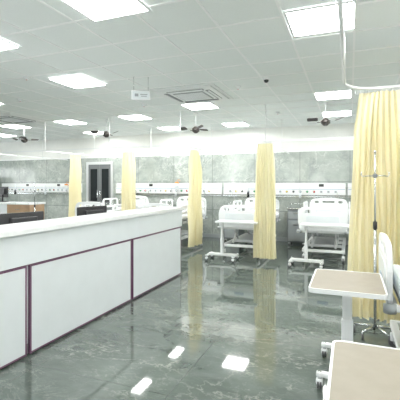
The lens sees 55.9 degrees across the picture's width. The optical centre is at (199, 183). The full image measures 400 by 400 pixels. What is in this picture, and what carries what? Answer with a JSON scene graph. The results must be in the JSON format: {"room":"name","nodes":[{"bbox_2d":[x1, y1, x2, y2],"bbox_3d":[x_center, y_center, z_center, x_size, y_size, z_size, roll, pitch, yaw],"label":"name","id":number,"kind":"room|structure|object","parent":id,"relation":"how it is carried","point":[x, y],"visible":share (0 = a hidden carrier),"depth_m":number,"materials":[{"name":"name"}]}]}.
{"room":"hospital room","nodes":[
{"label":"hospital room","id":0,"kind":"room"},
{"bbox_2d":[0,123,354,161],"bbox_3d":[-1.069,0.000,11.242,15.900,3.000,0.100,0,0,22],"label":"wall","id":1,"kind":"structure","parent":0,"point":[332,130],"depth_m":10.78,"materials":[{"name":"paint"}]},
{"bbox_2d":[86,161,113,205],"bbox_3d":[-3.196,0.398,11.982,1.016,2.205,0.095,0,0,22],"label":"door","id":2,"kind":"structure","parent":1,"relation":"in","point":[99,175],"depth_m":11.97,"materials":[{"name":"silver metal"}]},
{"bbox_2d":[182,233,348,244],"bbox_3d":[-1.087,1.450,11.171,15.680,0.100,0.015,0,0,22],"label":"baseboard","id":3,"kind":"structure","parent":1,"relation":"attached to","point":[203,234],"depth_m":10.50,"materials":[{"name":"grey"}]},
{"bbox_2d":[0,237,391,399],"bbox_3d":[-3.491,1.550,5.156,15.900,0.100,13.200,0,0,22],"label":"floor","id":4,"kind":"structure","parent":0,"point":[247,328],"depth_m":3.59,"materials":[{"name":"tile"}]},
{"bbox_2d":[0,201,45,213],"bbox_3d":[-5.646,1.010,10.965,2.400,0.980,0.600,0,0,22],"label":"reception desk","id":5,"kind":"object","parent":4,"relation":"on","point":[11,206],"visible":0.32,"depth_m":10.51,"materials":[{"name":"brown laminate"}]},
{"bbox_2d":[0,187,8,201],"bbox_3d":[-5.739,0.298,11.002,0.500,0.438,0.180,0,0,33],"label":"computer monitor","id":6,"kind":"object","parent":5,"relation":"on","point":[3,190],"visible":1,"depth_m":10.90,"materials":[{"name":"black plastic"}]},
{"bbox_2d":[31,182,38,211],"bbox_3d":[-4.337,0.718,9.925,0.400,1.564,0.423,0,0,22],"label":"stand","id":7,"kind":"object","parent":4,"relation":"on","point":[34,182],"visible":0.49,"depth_m":9.90,"materials":[{"name":"silver metal"}]},
{"bbox_2d":[0,206,183,368],"bbox_3d":[-1.914,0.940,3.533,1.030,1.120,6.350,0,0,22],"label":"reception desk","id":8,"kind":"object","parent":4,"relation":"on","point":[58,276],"depth_m":3.85,"materials":[{"name":"white laminate"}]},
{"bbox_2d":[0,211,43,224],"bbox_3d":[-1.938,0.528,4.108,0.180,0.438,0.500,0,0,34],"label":"computer monitor","id":9,"kind":"object","parent":8,"relation":"on","point":[6,218],"visible":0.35,"depth_m":4.05,"materials":[{"name":"black plastic"}]},
{"bbox_2d":[77,206,106,215],"bbox_3d":[-1.495,0.528,5.223,0.180,0.438,0.500,0,0,34],"label":"computer monitor","id":10,"kind":"object","parent":8,"relation":"on","point":[88,210],"visible":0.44,"depth_m":5.16,"materials":[{"name":"black plastic"}]},
{"bbox_2d":[75,195,148,215],"bbox_3d":[-2.278,0.917,10.098,0.982,1.165,2.170,0,0,22],"label":"hospital bed","id":11,"kind":"object","parent":4,"relation":"on","point":[142,199],"visible":0.29,"depth_m":10.29,"materials":[{"name":"white plastic"}]},
{"bbox_2d":[105,200,120,209],"bbox_3d":[-2.605,0.996,11.358,0.450,1.008,0.470,0,0,22],"label":"locker","id":12,"kind":"object","parent":4,"relation":"on","point":[108,208],"visible":0.08,"depth_m":11.19,"materials":[{"name":"grey plastic"}]},
{"bbox_2d":[138,196,207,239],"bbox_3d":[-0.624,0.917,9.386,0.982,1.165,2.170,0,0,22],"label":"hospital bed","id":13,"kind":"object","parent":4,"relation":"on","point":[180,203],"visible":0.34,"depth_m":9.60,"materials":[{"name":"white"}]},
{"bbox_2d":[0,149,352,240],"bbox_3d":[-1.092,0.320,11.185,15.700,2.360,0.022,0,0,22],"label":"wall","id":14,"kind":"structure","parent":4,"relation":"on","point":[306,166],"depth_m":10.61,"materials":[{"name":"grey"}]},
{"bbox_2d":[2,183,81,194],"bbox_3d":[-5.488,0.170,12.850,3.500,0.380,0.150,0,0,22],"label":"panel","id":15,"kind":"object","parent":14,"relation":"attached to","point":[12,187],"visible":0.81,"depth_m":12.87,"materials":[{"name":"white plastic"}]},
{"bbox_2d":[116,183,221,195],"bbox_3d":[-1.005,0.170,11.066,3.450,0.380,0.150,0,0,22],"label":"panel","id":16,"kind":"object","parent":14,"relation":"attached to","point":[165,188],"visible":0.73,"depth_m":11.03,"materials":[{"name":"white plastic"}]},
{"bbox_2d":[175,180,179,188],"bbox_3d":[-0.654,0.002,10.832,0.139,0.275,0.111,0,0,-43],"label":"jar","id":17,"kind":"object","parent":16,"relation":"attached to","point":[176,183],"visible":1,"depth_m":10.79,"materials":[{"name":"white plastic"}]},
{"bbox_2d":[223,183,345,197],"bbox_3d":[2.108,0.170,9.827,3.150,0.380,0.150,0,0,22],"label":"panel","id":18,"kind":"object","parent":14,"relation":"attached to","point":[299,189],"visible":0.82,"depth_m":9.68,"materials":[{"name":"white plastic"}]},
{"bbox_2d":[348,183,351,197],"bbox_3d":[4.710,0.170,8.792,2.350,0.380,0.150,0,0,22],"label":"panel","id":19,"kind":"object","parent":14,"relation":"attached to","point":[349,184],"visible":0.12,"depth_m":9.21,"materials":[{"name":"white plastic"}]},
{"bbox_2d":[205,219,257,262],"bbox_3d":[0.633,1.109,7.347,1.033,0.782,0.416,0,0,22],"label":"table","id":20,"kind":"object","parent":4,"relation":"on","point":[222,222],"visible":0.91,"depth_m":7.38,"materials":[{"name":"white laminate"}]},
{"bbox_2d":[224,202,242,240],"bbox_3d":[0.889,0.996,9.968,0.450,1.008,0.470,0,0,22],"label":"locker","id":21,"kind":"object","parent":4,"relation":"on","point":[228,233],"visible":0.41,"depth_m":9.80,"materials":[{"name":"grey plastic"}]},
{"bbox_2d":[217,197,279,252],"bbox_3d":[1.188,0.917,8.665,0.982,1.165,2.170,0,0,22],"label":"hospital bed","id":22,"kind":"object","parent":4,"relation":"on","point":[232,214],"visible":0.52,"depth_m":7.79,"materials":[{"name":"white"}]},
{"bbox_2d":[287,203,304,245],"bbox_3d":[2.412,0.996,9.361,0.450,1.008,0.470,0,0,22],"label":"locker","id":23,"kind":"object","parent":4,"relation":"on","point":[292,212],"visible":0.67,"depth_m":9.19,"materials":[{"name":"grey plastic"}]},
{"bbox_2d":[288,222,348,268],"bbox_3d":[2.119,1.109,6.755,1.033,0.782,0.416,0,0,22],"label":"table","id":24,"kind":"object","parent":4,"relation":"on","point":[291,260],"visible":0.98,"depth_m":6.76,"materials":[{"name":"white laminate"}]},
{"bbox_2d":[297,198,349,263],"bbox_3d":[2.693,0.917,8.066,0.982,1.165,2.170,0,0,22],"label":"hospital bed","id":25,"kind":"object","parent":4,"relation":"on","point":[336,213],"visible":0.82,"depth_m":7.22,"materials":[{"name":"white"}]},
{"bbox_2d":[308,269,387,388],"bbox_3d":[1.109,1.099,2.840,0.486,0.802,0.853,0,0,22],"label":"table","id":26,"kind":"object","parent":4,"relation":"on","point":[346,284],"visible":0.68,"depth_m":2.74,"materials":[{"name":"laminate"}]},
{"bbox_2d":[326,340,399,399],"bbox_3d":[0.745,1.099,1.413,0.486,0.802,0.853,0,0,22],"label":"table","id":27,"kind":"object","parent":4,"relation":"on","point":[357,371],"visible":1,"depth_m":1.40,"materials":[{"name":"laminate"}]},
{"bbox_2d":[353,150,390,343],"bbox_3d":[1.737,0.583,3.741,0.400,1.834,0.423,0,0,22],"label":"stand","id":28,"kind":"object","parent":4,"relation":"on","point":[374,175],"visible":0.82,"depth_m":3.71,"materials":[{"name":"silver metal"}]},
{"bbox_2d":[378,232,399,348],"bbox_3d":[2.511,0.917,2.768,2.170,1.165,0.982,0,0,22],"label":"hospital bed","id":29,"kind":"object","parent":4,"relation":"on","point":[390,272],"visible":0.88,"depth_m":2.92,"materials":[{"name":"white"}]},
{"bbox_2d":[0,0,399,141],"bbox_3d":[-3.491,-1.550,5.156,15.900,0.100,13.200,0,0,22],"label":"ceiling","id":30,"kind":"structure","parent":0,"point":[187,15],"depth_m":4.58,"materials":[{"name":"tile"}]},
{"bbox_2d":[0,134,15,136],"bbox_3d":[-6.018,-1.488,11.543,0.600,0.011,0.600,0,0,22],"label":"ceiling light panel","id":31,"kind":"object","parent":30,"relation":"in","point":[1,135],"depth_m":11.56,"materials":[{"name":"white plastic"}]},
{"bbox_2d":[0,38,21,51],"bbox_3d":[-2.328,-1.488,3.940,0.600,0.011,0.600,0,0,22],"label":"ceiling light panel","id":32,"kind":"object","parent":30,"relation":"attached to","point":[5,45],"depth_m":4.06,"materials":[{"name":"white plastic"}]},
{"bbox_2d":[0,124,32,128],"bbox_3d":[-4.790,-1.488,9.763,0.600,0.011,0.600,0,0,22],"label":"ceiling light panel","id":33,"kind":"object","parent":30,"relation":"attached to","point":[14,126],"depth_m":9.75,"materials":[{"name":"white plastic"}]},
{"bbox_2d":[0,113,46,123],"bbox_3d":[-4.286,-1.468,8.594,1.070,0.050,1.070,0,0,22],"label":"air conditioner","id":34,"kind":"object","parent":30,"relation":"attached to","point":[11,118],"depth_m":8.49,"materials":[{"name":"white plastic"}]},
{"bbox_2d":[13,126,38,142],"bbox_3d":[-4.619,-1.285,9.769,0.612,0.430,0.638,0,0,10],"label":"ceiling fan","id":35,"kind":"object","parent":30,"relation":"hanging from","point":[22,138],"depth_m":9.75,"materials":[{"name":"grey metal"}]},
{"bbox_2d":[52,119,88,124],"bbox_3d":[-3.117,-1.488,9.097,0.600,0.011,0.600,0,0,22],"label":"ceiling light panel","id":36,"kind":"object","parent":30,"relation":"attached to","point":[69,122],"depth_m":9.11,"materials":[{"name":"white plastic"}]},
{"bbox_2d":[47,74,107,88],"bbox_3d":[-1.774,-1.488,5.495,0.600,0.011,0.600,0,0,22],"label":"ceiling light panel","id":37,"kind":"object","parent":30,"relation":"attached to","point":[77,81],"depth_m":5.47,"materials":[{"name":"white plastic"}]},
{"bbox_2d":[82,131,110,134],"bbox_3d":[-3.009,-1.488,10.992,0.600,0.011,0.600,0,0,22],"label":"ceiling light panel","id":38,"kind":"object","parent":30,"relation":"in","point":[100,132],"depth_m":11.06,"materials":[{"name":"white plastic"}]},
{"bbox_2d":[90,118,117,137],"bbox_3d":[-2.187,-1.285,8.609,0.612,0.430,0.638,0,0,-36],"label":"ceiling fan","id":39,"kind":"object","parent":30,"relation":"hanging from","point":[106,134],"depth_m":8.61,"materials":[{"name":"grey metal"}]},
{"bbox_2d":[60,0,151,22],"bbox_3d":[-0.800,-1.488,3.074,0.600,0.011,0.600,0,0,22],"label":"ceiling light panel","id":40,"kind":"object","parent":30,"relation":"attached to","point":[94,10],"depth_m":3.19,"materials":[{"name":"white plastic"}]},
{"bbox_2d":[117,114,153,120],"bbox_3d":[-1.445,-1.488,8.432,0.600,0.011,0.600,0,0,22],"label":"ceiling light panel","id":41,"kind":"object","parent":30,"relation":"attached to","point":[136,116],"depth_m":8.43,"materials":[{"name":"white plastic"}]},
{"bbox_2d":[132,90,149,100],"bbox_3d":[-0.826,-1.337,5.277,0.260,0.325,0.041,0,0,-7],"label":"hanging sign","id":42,"kind":"object","parent":30,"relation":"hanging from","point":[136,95],"visible":1,"depth_m":5.26,"materials":[{"name":"white plastic"}]},
{"bbox_2d":[156,126,179,130],"bbox_3d":[-0.779,-1.488,10.104,0.600,0.011,0.600,0,0,22],"label":"ceiling light panel","id":43,"kind":"object","parent":30,"relation":"in","point":[169,128],"depth_m":10.10,"materials":[{"name":"white plastic"}]},
{"bbox_2d":[0,104,353,159],"bbox_3d":[-0.495,-1.143,9.337,9.625,0.714,2.975,0,0,22],"label":"track","id":44,"kind":"object","parent":30,"relation":"attached to","point":[265,141],"visible":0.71,"depth_m":8.36,"materials":[{"name":"white metal"}]},
{"bbox_2d":[68,154,81,216],"bbox_3d":[-3.291,0.302,9.924,0.425,2.172,0.115,0,0,22],"label":"privacy curtain","id":45,"kind":"object","parent":44,"relation":"hanging from","point":[75,197],"visible":0.66,"depth_m":9.92,"materials":[{"name":"fabric"}]},
{"bbox_2d":[121,151,135,210],"bbox_3d":[-1.722,0.302,9.021,0.433,2.172,0.121,0,0,26],"label":"privacy curtain","id":46,"kind":"object","parent":44,"relation":"hanging from","point":[128,188],"visible":0.67,"depth_m":9.02,"materials":[{"name":"fabric"}]},
{"bbox_2d":[187,148,202,246],"bbox_3d":[-0.105,0.302,8.450,0.171,2.172,0.594,0,0,22],"label":"privacy curtain","id":47,"kind":"object","parent":44,"relation":"hanging from","point":[195,219],"visible":1,"depth_m":8.42,"materials":[{"name":"fabric"}]},
{"bbox_2d":[253,142,276,259],"bbox_3d":[1.215,0.312,7.082,0.422,2.192,0.120,0,0,25],"label":"privacy curtain","id":48,"kind":"object","parent":44,"relation":"hanging from","point":[264,232],"visible":1,"depth_m":7.08,"materials":[{"name":"fabric"}]},
{"bbox_2d":[150,83,233,103],"bbox_3d":[-0.104,-1.468,6.284,1.070,0.050,1.070,0,0,22],"label":"air conditioner","id":49,"kind":"object","parent":30,"relation":"attached to","point":[204,92],"depth_m":6.10,"materials":[{"name":"white plastic"}]},
{"bbox_2d":[179,112,207,132],"bbox_3d":[-0.148,-1.285,7.931,0.612,0.430,0.638,0,0,5],"label":"ceiling fan","id":50,"kind":"object","parent":30,"relation":"hanging from","point":[195,129],"depth_m":7.91,"materials":[{"name":"grey metal"}]},
{"bbox_2d":[179,101,219,109],"bbox_3d":[0.006,-1.488,7.209,0.600,0.011,0.600,0,0,22],"label":"ceiling light panel","id":51,"kind":"object","parent":30,"relation":"attached to","point":[200,105],"depth_m":7.17,"materials":[{"name":"white plastic"}]},
{"bbox_2d":[0,0,399,142],"bbox_3d":[-3.489,-1.496,5.161,15.700,0.007,13.011,0,0,22],"label":"grid","id":52,"kind":"object","parent":30,"relation":"attached to","point":[354,31],"visible":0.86,"depth_m":5.05,"materials":[{"name":"white metal"}]},
{"bbox_2d":[220,122,249,126],"bbox_3d":[0.893,-1.488,9.439,0.600,0.011,0.600,0,0,22],"label":"ceiling light panel","id":53,"kind":"object","parent":30,"relation":"in","point":[235,124],"depth_m":9.42,"materials":[{"name":"white plastic"}]},
{"bbox_2d":[263,77,269,82],"bbox_3d":[0.938,-1.465,5.331,0.100,0.070,0.100,0,0,22],"label":"ceiling camera","id":54,"kind":"object","parent":30,"relation":"attached to","point":[265,79],"depth_m":5.30,"materials":[{"name":"plastic"}]},
{"bbox_2d":[283,0,357,37],"bbox_3d":[1.108,-1.488,3.434,0.600,0.011,0.600,0,0,22],"label":"ceiling light panel","id":55,"kind":"object","parent":30,"relation":"in","point":[321,19],"depth_m":3.41,"materials":[{"name":"white plastic"}]},
{"bbox_2d":[307,102,343,125],"bbox_3d":[2.260,-1.285,6.901,0.612,0.430,0.638,0,0,-18],"label":"ceiling fan","id":56,"kind":"object","parent":30,"relation":"hanging from","point":[325,122],"depth_m":6.89,"materials":[{"name":"metal"}]},
{"bbox_2d":[313,89,352,100],"bbox_3d":[2.236,-1.488,6.321,0.600,0.011,0.600,0,0,22],"label":"ceiling light panel","id":57,"kind":"object","parent":30,"relation":"in","point":[339,94],"depth_m":6.26,"materials":[{"name":"white plastic"}]},
{"bbox_2d":[321,110,351,116],"bbox_3d":[2.901,-1.488,7.994,0.600,0.011,0.600,0,0,22],"label":"ceiling light panel","id":58,"kind":"object","parent":30,"relation":"in","point":[346,112],"depth_m":7.95,"materials":[{"name":"white plastic"}]},
{"bbox_2d":[337,0,399,89],"bbox_3d":[1.829,-1.238,1.061,2.765,0.523,5.325,0,0,22],"label":"track","id":59,"kind":"object","parent":30,"relation":"attached to","point":[342,32],"visible":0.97,"depth_m":2.90,"materials":[{"name":"white metal"}]},
{"bbox_2d":[347,88,399,322],"bbox_3d":[1.929,0.214,3.857,0.798,2.387,0.185,0,0,23],"label":"privacy curtain","id":60,"kind":"object","parent":59,"relation":"hanging from","point":[377,122],"visible":0.74,"depth_m":3.90,"materials":[{"name":"fabric"}]}
]}

